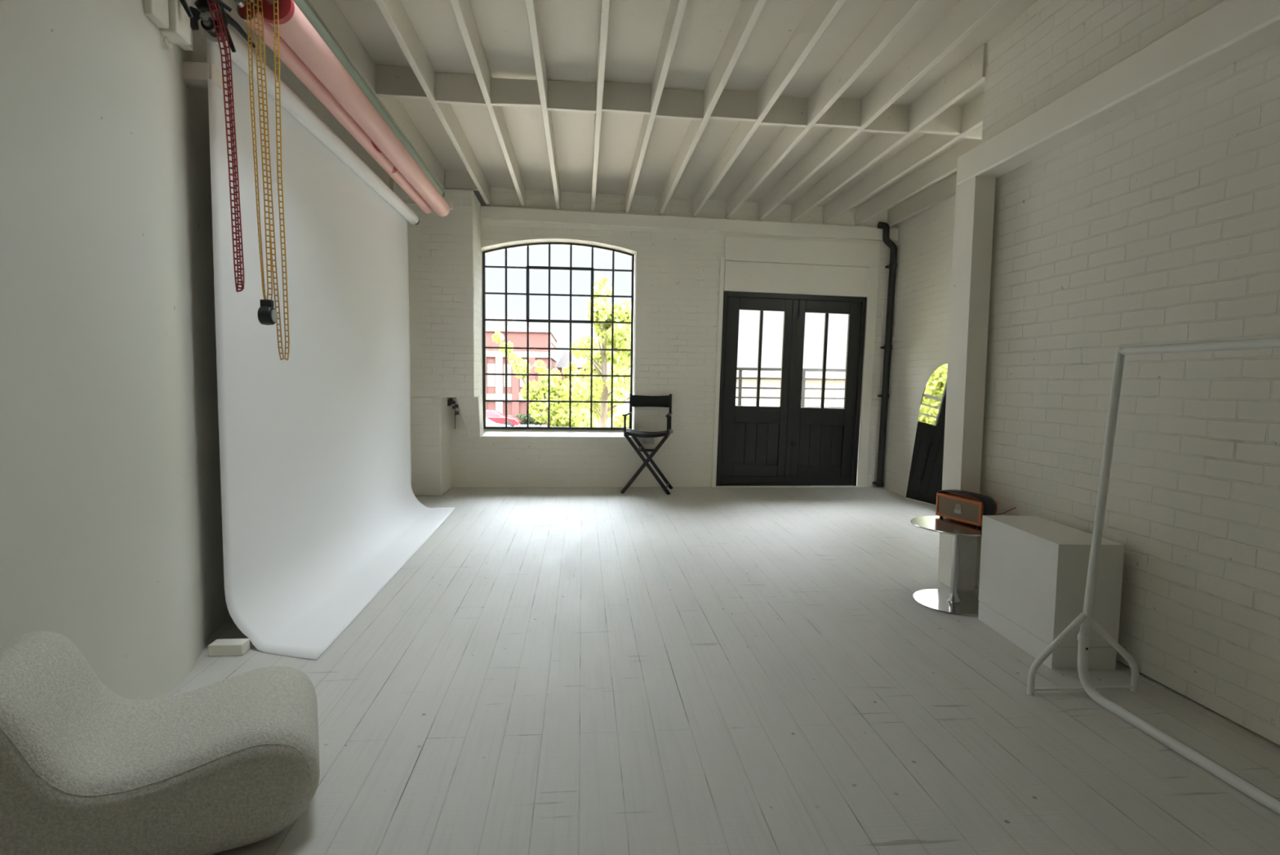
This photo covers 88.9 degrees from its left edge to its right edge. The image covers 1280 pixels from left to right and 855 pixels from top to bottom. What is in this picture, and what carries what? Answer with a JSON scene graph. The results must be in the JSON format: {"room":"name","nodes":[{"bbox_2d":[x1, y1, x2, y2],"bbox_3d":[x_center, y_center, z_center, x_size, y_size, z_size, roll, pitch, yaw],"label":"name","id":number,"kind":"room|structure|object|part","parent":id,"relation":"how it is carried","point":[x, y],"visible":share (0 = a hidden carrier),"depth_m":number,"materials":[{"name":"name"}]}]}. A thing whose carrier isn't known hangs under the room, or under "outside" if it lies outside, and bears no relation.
{"room":"studio","nodes":[
{"label":"studio","id":0,"kind":"room"},
{"bbox_2d":[0,0,407,700],"bbox_3d":[-2.345,-0.674,2.260,0.920,3.560,12.000,0,4,-5],"label":"wall","id":1,"kind":"structure","parent":0,"point":[111,535],"depth_m":2.34,"materials":[{"name":"white paint"}]},
{"bbox_2d":[143,0,191,44],"bbox_3d":[-1.904,-2.014,2.581,0.098,0.858,0.215,0,4,-5],"label":"boxing","id":2,"kind":"structure","parent":1,"relation":"attached to","point":[173,22],"depth_m":2.62,"materials":[{"name":"paint"}]},
{"bbox_2d":[179,0,231,17],"bbox_3d":[-1.844,-1.766,2.663,0.301,0.200,0.124,-1,5,-28],"label":"clamp","id":3,"kind":"object","parent":2,"relation":"attached to","point":[184,2],"visible":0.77,"depth_m":2.65,"materials":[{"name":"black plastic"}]},
{"bbox_3d":[-1.859,-1.739,2.631,0.094,0.151,0.029,-1,5,-27],"label":"clamp handle","id":4,"kind":"part","parent":3,"relation":"part of","materials":[{"name":"black plastic"}]},
{"bbox_3d":[-1.811,-1.802,2.698,0.029,0.077,0.217,4,5,41],"label":"clamp handle","id":5,"kind":"part","parent":3,"relation":"part of","materials":[{"name":"black plastic"}]},
{"bbox_2d":[182,61,222,88],"bbox_3d":[-2.035,-1.606,2.974,0.212,0.075,0.100,0,4,-5],"label":"ledge","id":6,"kind":"object","parent":1,"relation":"attached to","point":[195,73],"visible":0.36,"depth_m":2.93,"materials":[{"name":"paint"}]},
{"bbox_2d":[177,0,275,50],"bbox_3d":[-1.761,-1.900,2.826,0.472,0.500,0.090,0,4,-5],"label":"bracket","id":7,"kind":"object","parent":1,"relation":"attached to","point":[206,16],"visible":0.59,"depth_m":2.83,"materials":[{"name":"metal"}]},
{"bbox_3d":[-1.976,-1.901,2.807,0.040,0.500,0.090,0,4,-5],"label":"wall plate","id":8,"kind":"part","parent":7,"relation":"part of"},
{"bbox_3d":[-1.741,-1.905,2.827,0.432,0.270,0.032,0,4,-5],"label":"bracket arm","id":9,"kind":"part","parent":7,"relation":"part of","materials":[{"name":"metal"}]},
{"bbox_2d":[189,0,255,52],"bbox_3d":[-1.830,-1.768,2.901,0.124,0.200,0.301,3,5,30],"label":"clamp","id":10,"kind":"object","parent":7,"relation":"attached to","point":[202,5],"visible":0.63,"depth_m":2.83,"materials":[{"name":"black plastic"}]},
{"bbox_3d":[-1.825,-1.741,2.866,0.029,0.151,0.094,3,5,31],"label":"clamp handle","id":11,"kind":"part","parent":10,"relation":"part of","materials":[{"name":"black plastic"}]},
{"bbox_3d":[-1.821,-1.806,2.948,0.029,0.077,0.217,1,4,10],"label":"clamp handle","id":12,"kind":"part","parent":10,"relation":"part of","materials":[{"name":"black plastic"}]},
{"bbox_2d":[207,0,244,292],"bbox_3d":[-1.817,-1.240,2.855,0.113,1.278,0.047,-3,5,-41],"label":"pull chain","id":13,"kind":"object","parent":7,"relation":"hanging from","point":[221,33],"visible":0.99,"depth_m":2.87,"materials":[{"name":"red plastic"}]},
{"bbox_2d":[245,0,272,299],"bbox_3d":[-1.679,-1.234,2.885,0.073,1.383,0.027,0,4,-5],"label":"pull chain","id":14,"kind":"object","parent":7,"relation":"hanging from","point":[247,2],"visible":1,"depth_m":2.88,"materials":[{"name":"yellow plastic"}]},
{"bbox_2d":[257,299,278,324],"bbox_3d":[-1.671,-0.517,2.935,0.064,0.113,0.086,0,4,-5],"label":"weight","id":15,"kind":"object","parent":14,"relation":"hanging from","point":[267,314],"visible":1,"depth_m":2.91,"materials":[{"name":"black plastic"}]},
{"bbox_2d":[257,0,289,359],"bbox_3d":[-1.637,-1.115,2.914,0.097,1.623,0.018,0,4,-5],"label":"pull chain","id":16,"kind":"object","parent":7,"relation":"hanging from","point":[277,1],"visible":1,"depth_m":2.92,"materials":[{"name":"yellow plastic"}]},
{"bbox_2d":[200,18,455,659],"bbox_3d":[-1.877,-0.499,4.681,0.506,2.872,3.652,0,4,-5],"label":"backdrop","id":17,"kind":"structure","parent":7,"relation":"hanging from","point":[321,509],"depth_m":3.91,"materials":[{"name":"white paper"}]},
{"bbox_2d":[236,0,431,213],"bbox_3d":[-1.902,-1.984,4.607,0.085,0.084,3.425,0,4,-5],"label":"paper roll","id":18,"kind":"object","parent":7,"relation":"attached to","point":[287,55],"visible":0.93,"depth_m":3.76,"materials":[{"name":"paper"}]},
{"bbox_2d":[254,0,449,216],"bbox_3d":[-1.773,-2.004,4.622,0.154,0.154,3.505,0,4,-5],"label":"paper roll","id":19,"kind":"object","parent":7,"relation":"on","point":[295,29],"visible":0.94,"depth_m":3.64,"materials":[{"name":"paper"}]},
{"bbox_2d":[389,177,453,220],"bbox_3d":[-2.134,-2.160,6.388,0.588,0.500,0.090,0,4,-5],"label":"bracket","id":20,"kind":"object","parent":1,"relation":"attached to","point":[392,182],"visible":0.25,"depth_m":6.36,"materials":[{"name":"metal"}]},
{"bbox_2d":[293,0,444,196],"bbox_3d":[-1.789,-2.146,4.638,0.090,0.090,3.480,0,4,-5],"label":"paper roll","id":21,"kind":"object","parent":20,"relation":"attached to","point":[302,5],"visible":0.47,"depth_m":3.92,"materials":[{"name":"green paper"}]},
{"bbox_3d":[-2.407,-2.162,6.363,0.040,0.500,0.090,0,4,-5],"label":"wall plate","id":22,"kind":"part","parent":20,"relation":"part of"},
{"bbox_3d":[-2.114,-2.165,6.389,0.548,0.270,0.032,0,4,-5],"label":"bracket arm","id":23,"kind":"part","parent":20,"relation":"part of"},
{"bbox_2d":[407,188,483,495],"bbox_3d":[-2.208,-0.929,7.480,0.715,3.325,0.766,0,4,-5],"label":"wall pier","id":24,"kind":"object","parent":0,"point":[445,253],"visible":0.77,"depth_m":7.11,"materials":[{"name":"brick"}]},
{"bbox_2d":[447,397,458,428],"bbox_3d":[-2.168,-0.167,7.616,0.135,0.388,0.259,0,4,-5],"label":"wall bracket","id":25,"kind":"object","parent":24,"relation":"attached to","point":[450,401],"depth_m":7.51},
{"bbox_2d":[444,184,896,487],"bbox_3d":[0.090,-1.080,8.092,6.800,3.600,0.420,0,4,-5],"label":"wall","id":26,"kind":"structure","parent":0,"point":[677,273],"depth_m":7.90,"materials":[{"name":"paint"}]},
{"bbox_2d":[480,242,634,438],"bbox_3d":[-0.991,-1.070,7.995,1.840,2.370,0.424,0,4,-5],"label":"window","id":27,"kind":"structure","parent":26,"relation":"in","point":[506,431],"depth_m":7.99,"materials":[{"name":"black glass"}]},
{"bbox_3d":[-1.006,0.061,8.076,1.840,0.102,0.424,0,4,-5],"label":"sill","id":28,"kind":"part","parent":27,"relation":"part of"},
{"bbox_2d":[643,437,654,444],"bbox_3d":[0.108,0.158,7.962,0.130,0.090,0.022,0,4,-5],"label":"wall socket","id":29,"kind":"object","parent":26,"relation":"attached to","point":[646,440],"visible":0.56,"depth_m":7.95,"materials":[{"name":"grey plastic"}]},
{"bbox_2d":[480,205,897,241],"bbox_3d":[0.654,-2.429,7.808,5.025,0.237,0.090,0,4,-5],"label":"beam","id":30,"kind":"structure","parent":26,"relation":"attached to","point":[486,212],"depth_m":7.75,"materials":[{"name":"wood"}]},
{"bbox_2d":[711,235,880,487],"bbox_3d":[1.919,-0.770,8.053,2.040,3.065,0.045,0,4,-5],"label":"door surround","id":31,"kind":"object","parent":26,"relation":"attached to","point":[738,276],"visible":0.92,"depth_m":7.98,"materials":[{"name":"paint"}]},
{"bbox_2d":[715,290,866,485],"bbox_3d":[1.871,-0.444,8.133,1.800,2.400,0.184,1,4,-5],"label":"door","id":32,"kind":"structure","parent":31,"relation":"attached to","point":[788,443],"depth_m":8.13,"materials":[{"name":"black paint"}]},
{"bbox_3d":[1.446,0.204,8.151,0.580,0.540,0.024,1,4,-5],"label":"panel","id":33,"kind":"part","parent":32,"relation":"part of","materials":[{"name":"black paint"}]},
{"bbox_3d":[2.270,0.224,8.225,0.575,0.540,0.024,1,4,-5],"label":"panel","id":34,"kind":"part","parent":32,"relation":"part of","materials":[{"name":"black paint"}]},
{"bbox_2d":[872,221,897,486],"bbox_3d":[2.997,-0.883,8.077,0.249,3.246,0.144,0,4,-5],"label":"pipe","id":35,"kind":"object","parent":26,"relation":"attached to","point":[892,266],"visible":1,"depth_m":8.02,"materials":[{"name":"black metal"}]},
{"bbox_2d":[333,0,1037,209],"bbox_3d":[0.606,-2.416,2.394,6.800,0.240,12.000,0,4,-5],"label":"ceiling","id":36,"kind":"structure","parent":0,"point":[570,28],"depth_m":4.59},
{"bbox_2d":[304,0,444,188],"bbox_3d":[-1.657,-2.280,1.806,0.044,0.206,10.410,0,4,-5],"label":"joist","id":37,"kind":"object","parent":36,"relation":"attached to","point":[326,11],"depth_m":4.47,"materials":[{"name":"wood"}]},
{"bbox_2d":[375,64,428,99],"bbox_3d":[-1.710,-2.486,4.703,0.360,0.205,0.045,0,4,-5],"label":"joist blocking","id":38,"kind":"object","parent":37,"relation":"attached to","point":[401,82],"visible":0.76,"depth_m":4.68,"materials":[{"name":"wood"}]},
{"bbox_2d":[374,0,490,205],"bbox_3d":[-1.280,-2.291,2.135,0.044,0.208,11.000,0,4,-5],"label":"joist","id":39,"kind":"object","parent":36,"relation":"attached to","point":[393,11],"depth_m":4.51,"materials":[{"name":"wood"}]},
{"bbox_2d":[435,71,486,106],"bbox_3d":[-1.312,-2.479,4.784,0.360,0.205,0.045,0,4,-5],"label":"joist blocking","id":40,"kind":"object","parent":39,"relation":"attached to","point":[450,87],"visible":0.76,"depth_m":4.76,"materials":[{"name":"wood"}]},
{"bbox_2d":[444,169,478,190],"bbox_3d":[-1.917,-2.663,7.040,0.360,0.190,0.050,0,4,-5],"label":"joist blocking","id":41,"kind":"object","parent":39,"relation":"attached to","point":[456,180],"visible":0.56,"depth_m":7.01,"materials":[{"name":"wood"}]},
{"bbox_2d":[449,0,525,207],"bbox_3d":[-0.878,-2.283,2.172,0.044,0.204,11.000,0,4,-5],"label":"joist","id":42,"kind":"object","parent":36,"relation":"attached to","point":[462,9],"depth_m":4.51,"materials":[{"name":"wood"}]},
{"bbox_2d":[490,77,541,106],"bbox_3d":[-0.906,-2.448,4.777,0.360,0.182,0.045,0,4,-5],"label":"joist blocking","id":43,"kind":"object","parent":42,"relation":"attached to","point":[504,91],"visible":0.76,"depth_m":4.75,"materials":[{"name":"wood"}]},
{"bbox_2d":[524,0,559,208],"bbox_3d":[-0.475,-2.271,2.208,0.044,0.208,11.000,0,4,-5],"label":"joist","id":44,"kind":"object","parent":36,"relation":"attached to","point":[532,6],"depth_m":4.46,"materials":[{"name":"wood"}]},
{"bbox_2d":[591,0,609,210],"bbox_3d":[-0.073,-2.263,2.244,0.044,0.205,11.000,0,4,-5],"label":"joist","id":45,"kind":"object","parent":36,"relation":"attached to","point":[604,4],"depth_m":4.46,"materials":[{"name":"wood"}]},
{"bbox_2d":[546,80,595,113],"bbox_3d":[-0.507,-2.459,4.856,0.360,0.205,0.045,0,4,-5],"label":"joist blocking","id":46,"kind":"object","parent":45,"relation":"attached to","point":[562,95],"visible":0.91,"depth_m":4.83,"materials":[{"name":"wood"}]},
{"bbox_2d":[625,0,687,213],"bbox_3d":[0.329,-2.253,2.281,0.044,0.206,11.000,0,4,-5],"label":"joist","id":47,"kind":"object","parent":36,"relation":"attached to","point":[677,8],"depth_m":4.46,"materials":[{"name":"wood"}]},
{"bbox_2d":[601,81,650,114],"bbox_3d":[-0.101,-2.446,4.848,0.360,0.205,0.045,0,4,-5],"label":"joist blocking","id":48,"kind":"object","parent":47,"relation":"attached to","point":[618,97],"visible":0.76,"depth_m":4.83,"materials":[{"name":"wood"}]},
{"bbox_2d":[658,0,766,214],"bbox_3d":[0.731,-2.241,2.317,0.044,0.208,11.000,0,4,-5],"label":"joist","id":49,"kind":"object","parent":36,"relation":"attached to","point":[748,11],"depth_m":4.45,"materials":[{"name":"wood"}]},
{"bbox_2d":[655,88,703,119],"bbox_3d":[0.297,-2.440,4.929,0.360,0.205,0.045,0,4,-5],"label":"joist blocking","id":50,"kind":"object","parent":49,"relation":"attached to","point":[678,104],"visible":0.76,"depth_m":4.91,"materials":[{"name":"wood"}]},
{"bbox_2d":[709,89,757,121],"bbox_3d":[0.704,-2.427,4.921,0.360,0.205,0.045,0,4,-5],"label":"joist blocking","id":51,"kind":"object","parent":49,"relation":"attached to","point":[731,104],"visible":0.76,"depth_m":4.90,"materials":[{"name":"wood"}]},
{"bbox_2d":[692,0,845,216],"bbox_3d":[1.134,-2.233,2.353,0.044,0.205,11.000,0,4,-5],"label":"joist","id":52,"kind":"object","parent":36,"relation":"attached to","point":[820,13],"depth_m":4.45,"materials":[{"name":"wood"}]},
{"bbox_2d":[725,0,927,218],"bbox_3d":[1.536,-2.222,2.390,0.044,0.209,11.000,0,4,-5],"label":"joist","id":53,"kind":"object","parent":36,"relation":"attached to","point":[893,15],"depth_m":4.42,"materials":[{"name":"wood"}]},
{"bbox_2d":[760,96,808,127],"bbox_3d":[1.102,-2.420,5.002,0.360,0.205,0.045,0,4,-5],"label":"joist blocking","id":54,"kind":"object","parent":53,"relation":"attached to","point":[787,111],"visible":0.76,"depth_m":4.98,"materials":[{"name":"wood"}]},
{"bbox_2d":[813,97,861,128],"bbox_3d":[1.508,-2.407,4.994,0.360,0.205,0.045,0,4,-5],"label":"joist blocking","id":55,"kind":"object","parent":53,"relation":"attached to","point":[846,113],"visible":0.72,"depth_m":4.98,"materials":[{"name":"wood"}]},
{"bbox_2d":[758,0,1008,219],"bbox_3d":[1.938,-2.213,2.426,0.044,0.206,11.000,0,4,-5],"label":"joist","id":56,"kind":"object","parent":36,"relation":"attached to","point":[966,15],"depth_m":4.41,"materials":[{"name":"wood"}]},
{"bbox_2d":[791,43,986,222],"bbox_3d":[2.025,-2.462,6.029,0.044,0.208,3.820,0,4,-5],"label":"joist","id":57,"kind":"object","parent":36,"relation":"attached to","point":[970,73],"depth_m":5.04,"materials":[{"name":"wood"}]},
{"bbox_2d":[862,104,909,133],"bbox_3d":[1.907,-2.401,5.074,0.360,0.205,0.045,0,4,-5],"label":"joist blocking","id":58,"kind":"object","parent":57,"relation":"attached to","point":[895,119],"visible":0.71,"depth_m":5.06,"materials":[{"name":"wood"}]},
{"bbox_2d":[823,91,984,223],"bbox_3d":[2.427,-2.452,6.066,0.044,0.208,3.820,0,4,-5],"label":"joist","id":59,"kind":"object","parent":36,"relation":"attached to","point":[927,145],"depth_m":5.98,"materials":[{"name":"wood"}]},
{"bbox_2d":[915,105,962,135],"bbox_3d":[2.313,-2.387,5.066,0.360,0.205,0.045,0,4,-5],"label":"joist blocking","id":60,"kind":"object","parent":59,"relation":"attached to","point":[948,122],"visible":0.71,"depth_m":5.05,"materials":[{"name":"wood"}]},
{"bbox_2d":[855,138,982,225],"bbox_3d":[2.829,-2.444,6.102,0.044,0.206,3.820,0,4,-5],"label":"joist","id":61,"kind":"object","parent":36,"relation":"attached to","point":[946,163],"depth_m":6.54,"materials":[{"name":"wood"}]},
{"bbox_2d":[961,124,982,139],"bbox_3d":[2.711,-2.381,5.147,0.360,0.205,0.045,0,4,-5],"label":"joist blocking","id":62,"kind":"object","parent":61,"relation":"attached to","point":[976,133],"visible":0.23,"depth_m":5.12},
{"bbox_2d":[887,171,956,226],"bbox_3d":[3.232,-2.436,6.138,0.044,0.202,3.820,0,4,-5],"label":"joist","id":63,"kind":"object","parent":36,"relation":"attached to","point":[945,188],"depth_m":7.17,"materials":[{"name":"wood"}]},
{"bbox_2d":[161,486,1279,854],"bbox_3d":[0.558,1.246,2.656,6.800,0.250,12.000,0,4,-5],"label":"floor","id":64,"kind":"structure","parent":0,"point":[575,670],"depth_m":2.62,"materials":[{"name":"wood"}]},
{"bbox_2d":[0,631,319,854],"bbox_3d":[-1.394,0.878,1.889,0.829,0.542,0.563,-1,5,-27],"label":"lounge chair","id":65,"kind":"object","parent":64,"relation":"on","point":[232,762],"visible":1,"depth_m":1.74,"materials":[{"name":"fabric"}]},
{"bbox_2d":[208,638,249,656],"bbox_3d":[-1.926,1.031,3.063,0.150,0.055,0.075,0,4,-5],"label":"block","id":66,"kind":"object","parent":64,"relation":"on","point":[226,646],"visible":1,"depth_m":3.03,"materials":[{"name":"wood"}]},
{"bbox_2d":[620,393,673,494],"bbox_3d":[0.095,0.185,7.678,0.579,1.156,0.534,1,4,7],"label":"chair","id":67,"kind":"object","parent":64,"relation":"on","point":[665,401],"visible":1,"depth_m":7.74,"materials":[{"name":"black paint"}]},
{"bbox_3d":[-0.172,-0.030,7.487,0.024,0.205,0.020,1,4,7],"label":"arm post","id":68,"kind":"part","parent":67,"relation":"part of","materials":[{"name":"black paint"}]},
{"bbox_3d":[-0.147,-0.161,7.667,0.050,0.030,0.500,1,4,7],"label":"armrest","id":69,"kind":"part","parent":67,"relation":"part of","materials":[{"name":"black paint"}]},
{"bbox_3d":[-0.113,-0.179,7.899,0.030,0.466,0.042,1,4,7],"label":"post","id":70,"kind":"part","parent":67,"relation":"part of","materials":[{"name":"black paint"}]},
{"bbox_3d":[0.045,0.429,7.481,0.539,0.696,0.020,1,4,7],"label":"leg","id":71,"kind":"part","parent":67,"relation":"part of","materials":[{"name":"black paint"}]},
{"bbox_3d":[0.069,0.267,7.478,0.200,0.020,0.020,1,4,7],"label":"cross rail","id":72,"kind":"part","parent":67,"relation":"part of","materials":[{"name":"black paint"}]},
{"bbox_3d":[0.095,0.069,7.658,0.479,0.063,0.440,1,4,7],"label":"seat","id":73,"kind":"part","parent":67,"relation":"part of","materials":[{"name":"black fabric"}]},
{"bbox_3d":[0.088,0.429,7.498,0.539,0.696,0.020,1,4,7],"label":"leg","id":74,"kind":"part","parent":67,"relation":"part of","materials":[{"name":"black paint"}]},
{"bbox_3d":[0.094,0.402,7.878,0.539,0.696,0.020,1,4,7],"label":"leg","id":75,"kind":"part","parent":67,"relation":"part of","materials":[{"name":"black paint"}]},
{"bbox_3d":[0.131,-0.320,7.884,0.497,0.145,0.049,1,4,7],"label":"backrest","id":76,"kind":"part","parent":67,"relation":"part of","materials":[{"name":"black fabric"}]},
{"bbox_3d":[0.136,0.401,7.895,0.539,0.696,0.020,1,4,7],"label":"leg","id":77,"kind":"part","parent":67,"relation":"part of","materials":[{"name":"black paint"}]},
{"bbox_3d":[0.328,0.074,7.633,0.036,0.045,0.495,1,4,7],"label":"rail","id":78,"kind":"part","parent":67,"relation":"part of","materials":[{"name":"black paint"}]},
{"bbox_3d":[0.318,-0.019,7.428,0.024,0.205,0.020,1,4,7],"label":"arm post","id":79,"kind":"part","parent":67,"relation":"part of","materials":[{"name":"black paint"}]},
{"bbox_3d":[0.341,-0.150,7.608,0.050,0.030,0.500,1,4,7],"label":"armrest","id":80,"kind":"part","parent":67,"relation":"part of","materials":[{"name":"black paint"}]},
{"bbox_3d":[0.364,-0.169,7.841,0.030,0.466,0.042,1,4,7],"label":"post","id":81,"kind":"part","parent":67,"relation":"part of","materials":[{"name":"black paint"}]},
{"bbox_2d":[713,484,862,487],"bbox_3d":[1.841,0.730,8.248,1.900,0.012,0.240,0,4,-5],"label":"threshold","id":82,"kind":"object","parent":64,"relation":"on","point":[837,486],"visible":0.46,"depth_m":8.13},
{"bbox_2d":[905,363,947,515],"bbox_3d":[3.021,0.108,6.652,0.200,1.511,0.800,0,4,-5],"label":"arched mirror","id":83,"kind":"object","parent":64,"relation":"on","point":[926,473],"visible":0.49,"depth_m":6.75,"materials":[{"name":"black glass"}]},
{"bbox_2d":[910,515,982,615],"bbox_3d":[1.882,0.812,3.895,0.513,0.473,0.513,0,4,-5],"label":"side table","id":84,"kind":"object","parent":64,"relation":"on","point":[952,601],"visible":0.77,"depth_m":3.88,"materials":[{"name":"metal"}]},
{"bbox_3d":[1.879,1.041,3.911,0.456,0.013,0.456,0,4,-5],"label":"plate","id":85,"kind":"part","parent":84,"relation":"part of","materials":[{"name":"metal"}]},
{"bbox_2d":[935,488,1016,527],"bbox_3d":[2.035,0.532,3.952,0.259,0.282,0.398,-1,4,-19],"label":"speaker","id":86,"kind":"object","parent":84,"relation":"on","point":[965,506],"visible":0.88,"depth_m":3.89},
{"bbox_2d":[937,495,979,523],"bbox_3d":[1.917,0.491,3.927,0.007,0.108,0.313,-1,4,-19],"label":"grille","id":87,"kind":"object","parent":86,"relation":"attached to","point":[960,508],"depth_m":3.92,"materials":[{"name":"brown fabric"}]},
{"bbox_2d":[937,175,995,590],"bbox_3d":[2.070,-0.253,4.156,0.132,2.565,0.210,0,4,-5],"label":"post","id":88,"kind":"object","parent":64,"relation":"on","point":[975,197],"visible":0.83,"depth_m":4.07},
{"bbox_2d":[977,515,1124,669],"bbox_3d":[2.042,0.800,3.303,0.303,0.585,0.642,1,4,-1],"label":"plinth","id":89,"kind":"object","parent":64,"relation":"on","point":[1033,570],"visible":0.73,"depth_m":3.09,"materials":[{"name":"white laminate"}]},
{"bbox_2d":[1026,337,1279,815],"bbox_3d":[1.944,0.441,2.175,0.498,1.466,1.159,0,4,-5],"label":"clothes rack","id":90,"kind":"object","parent":64,"relation":"on","point":[1085,619],"visible":1,"depth_m":2.69,"materials":[{"name":"white metal"}]},
{"bbox_3d":[1.762,0.955,2.757,0.244,0.348,0.027,0,4,-5],"label":"leg","id":91,"kind":"part","parent":90,"relation":"part of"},
{"bbox_3d":[1.886,1.111,2.779,0.465,0.011,0.010,0,4,-5],"label":"foot rod","id":92,"kind":"part","parent":90,"relation":"part of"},
{"bbox_3d":[2.012,0.966,2.780,0.248,0.328,0.027,0,4,-5],"label":"leg","id":93,"kind":"part","parent":90,"relation":"part of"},
{"bbox_2d":[881,194,955,497],"bbox_3d":[3.413,-0.927,6.566,0.550,3.600,4.420,0,4,-5],"label":"wall","id":94,"kind":"structure","parent":0,"point":[924,244],"depth_m":7.45,"materials":[{"name":"paint"}]},
{"bbox_2d":[974,0,1279,745],"bbox_3d":[3.343,-0.502,0.551,1.690,3.590,7.580,0,4,-5],"label":"wall","id":95,"kind":"structure","parent":0,"point":[1159,224],"depth_m":2.91,"materials":[{"name":"brick"}]},
{"bbox_2d":[956,0,1279,185],"bbox_3d":[2.413,-1.370,0.605,0.165,0.180,7.175,0,4,-5],"label":"beam","id":96,"kind":"structure","parent":95,"relation":"attached to","point":[1228,32],"depth_m":2.83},
{"bbox_3d":[1.982,0.801,9.258,3.200,0.230,1.270,0,4,-5],"label":"floor","id":97,"kind":"structure","parent":0,"visible":0},
{"bbox_2d":[735,367,845,408],"bbox_3d":[1.930,-0.108,9.625,2.950,1.530,0.040,0,4,-5],"label":"balcony railing","id":98,"kind":"object","parent":97,"relation":"on","point":[740,387],"visible":0.13,"depth_m":9.60,"materials":[{"name":"black metal"}]},
{"bbox_3d":[1.457,-0.101,9.583,0.044,1.510,0.040,0,4,-5],"label":"post","id":99,"kind":"part","parent":98,"relation":"part of","materials":[{"name":"black metal"}]},
{"bbox_3d":[1.934,-0.437,9.601,2.950,0.026,0.030,0,4,-5],"label":"rail","id":100,"kind":"part","parent":98,"relation":"part of","materials":[{"name":"black metal"}]},
{"bbox_3d":[1.936,-0.577,9.591,2.950,0.026,0.030,0,4,-5],"label":"rail","id":101,"kind":"part","parent":98,"relation":"part of","materials":[{"name":"black metal"}]},
{"bbox_3d":[1.938,-0.717,9.581,2.950,0.026,0.030,0,4,-5],"label":"rail","id":102,"kind":"part","parent":98,"relation":"part of","materials":[{"name":"black metal"}]},
{"bbox_3d":[1.940,-0.851,9.571,2.950,0.040,0.030,0,4,-5],"label":"rail","id":103,"kind":"part","parent":98,"relation":"part of","materials":[{"name":"black metal"}]},
{"bbox_3d":[1.933,-0.298,9.611,2.950,0.026,0.030,0,4,-5],"label":"rail","id":104,"kind":"part","parent":98,"relation":"part of","materials":[{"name":"black metal"}]},
{"bbox_3d":[2.403,-0.095,9.667,0.044,1.510,0.040,0,4,-5],"label":"post","id":105,"kind":"part","parent":98,"relation":"part of","materials":[{"name":"black metal"}]},
{"label":"outside","id":106,"kind":"structure","parent":0,"visible":0},
{"bbox_3d":[-1.750,2.643,19.464,120.000,0.300,21.400,0,4,-5],"label":"ground","id":107,"kind":"structure","parent":106,"visible":0},
{"bbox_2d":[491,329,597,426],"bbox_3d":[-1.969,0.462,13.534,2.167,4.896,0.778,0,4,-5],"label":"young tree","id":108,"kind":"object","parent":107,"relation":"on","point":[579,415],"visible":0.75,"depth_m":13.35,"materials":[{"name":"green plant"}]},
{"bbox_2d":[565,274,631,426],"bbox_3d":[-0.497,-0.471,16.004,2.671,6.445,2.376,0,4,-5],"label":"maple tree","id":109,"kind":"object","parent":107,"relation":"on","point":[602,385],"visible":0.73,"depth_m":15.57,"materials":[{"name":"green plant"}]},
{"bbox_2d":[735,369,845,406],"bbox_3d":[8.544,-0.391,30.924,14.100,4.380,8.600,0,4,-5],"label":"building","id":110,"kind":"structure","parent":107,"relation":"on","point":[768,374],"depth_m":26.53,"materials":[{"name":"grey stone"}]},
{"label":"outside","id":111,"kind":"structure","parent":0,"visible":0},
{"bbox_2d":[514,415,621,426],"bbox_3d":[-7.529,-2.112,84.736,120.000,0.300,110.000,0,4,-5],"label":"road","id":112,"kind":"structure","parent":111,"point":[608,420],"depth_m":55.84,"materials":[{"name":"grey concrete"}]},
{"bbox_2d":[485,417,510,426],"bbox_3d":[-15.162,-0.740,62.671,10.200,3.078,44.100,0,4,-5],"label":"hatchback car","id":113,"kind":"object","parent":112,"relation":"on","point":[488,422],"visible":0.05,"depth_m":41.51,"materials":[{"name":"white paint"}]},
{"bbox_2d":[485,409,520,426],"bbox_3d":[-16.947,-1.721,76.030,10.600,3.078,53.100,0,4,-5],"label":"hatchback car","id":114,"kind":"object","parent":112,"relation":"on","point":[497,417],"visible":0.27,"depth_m":50.03,"materials":[{"name":"red paint"}]},
{"bbox_2d":[485,315,557,417],"bbox_3d":[-16.525,-7.245,85.463,12.460,9.600,58.170,0,4,-5],"label":"brick building","id":115,"kind":"structure","parent":112,"relation":"on","point":[538,335],"depth_m":56.95,"materials":[{"name":"brick"}]},
{"bbox_2d":[528,408,544,426],"bbox_3d":[-8.443,-1.175,54.109,1.745,2.188,1.708,0,4,-5],"label":"round bush","id":116,"kind":"object","parent":112,"relation":"on","point":[533,420],"visible":0.15,"depth_m":53.87,"materials":[{"name":"green plant"}]},
{"bbox_2d":[515,413,561,424],"bbox_3d":[-8.182,-0.698,56.578,5.517,1.120,1.057,0,4,-5],"label":"hedge","id":117,"kind":"object","parent":112,"relation":"on","point":[522,418],"visible":0.17,"depth_m":56.19,"materials":[{"name":"green plant"}]},
{"bbox_2d":[555,351,597,422],"bbox_3d":[-5.987,-3.936,63.602,4.100,6.400,8.800,0,4,-5],"label":"brick house","id":118,"kind":"structure","parent":112,"relation":"on","point":[565,359],"depth_m":59.05,"materials":[{"name":"grey brick"}]},
{"bbox_2d":[594,303,631,415],"bbox_3d":[0.864,-8.069,77.748,13.800,12.800,12.500,0,4,-5],"label":"roofed building","id":119,"kind":"structure","parent":112,"relation":"on","point":[620,408],"depth_m":72.10,"materials":[{"name":"stone"}]}
]}

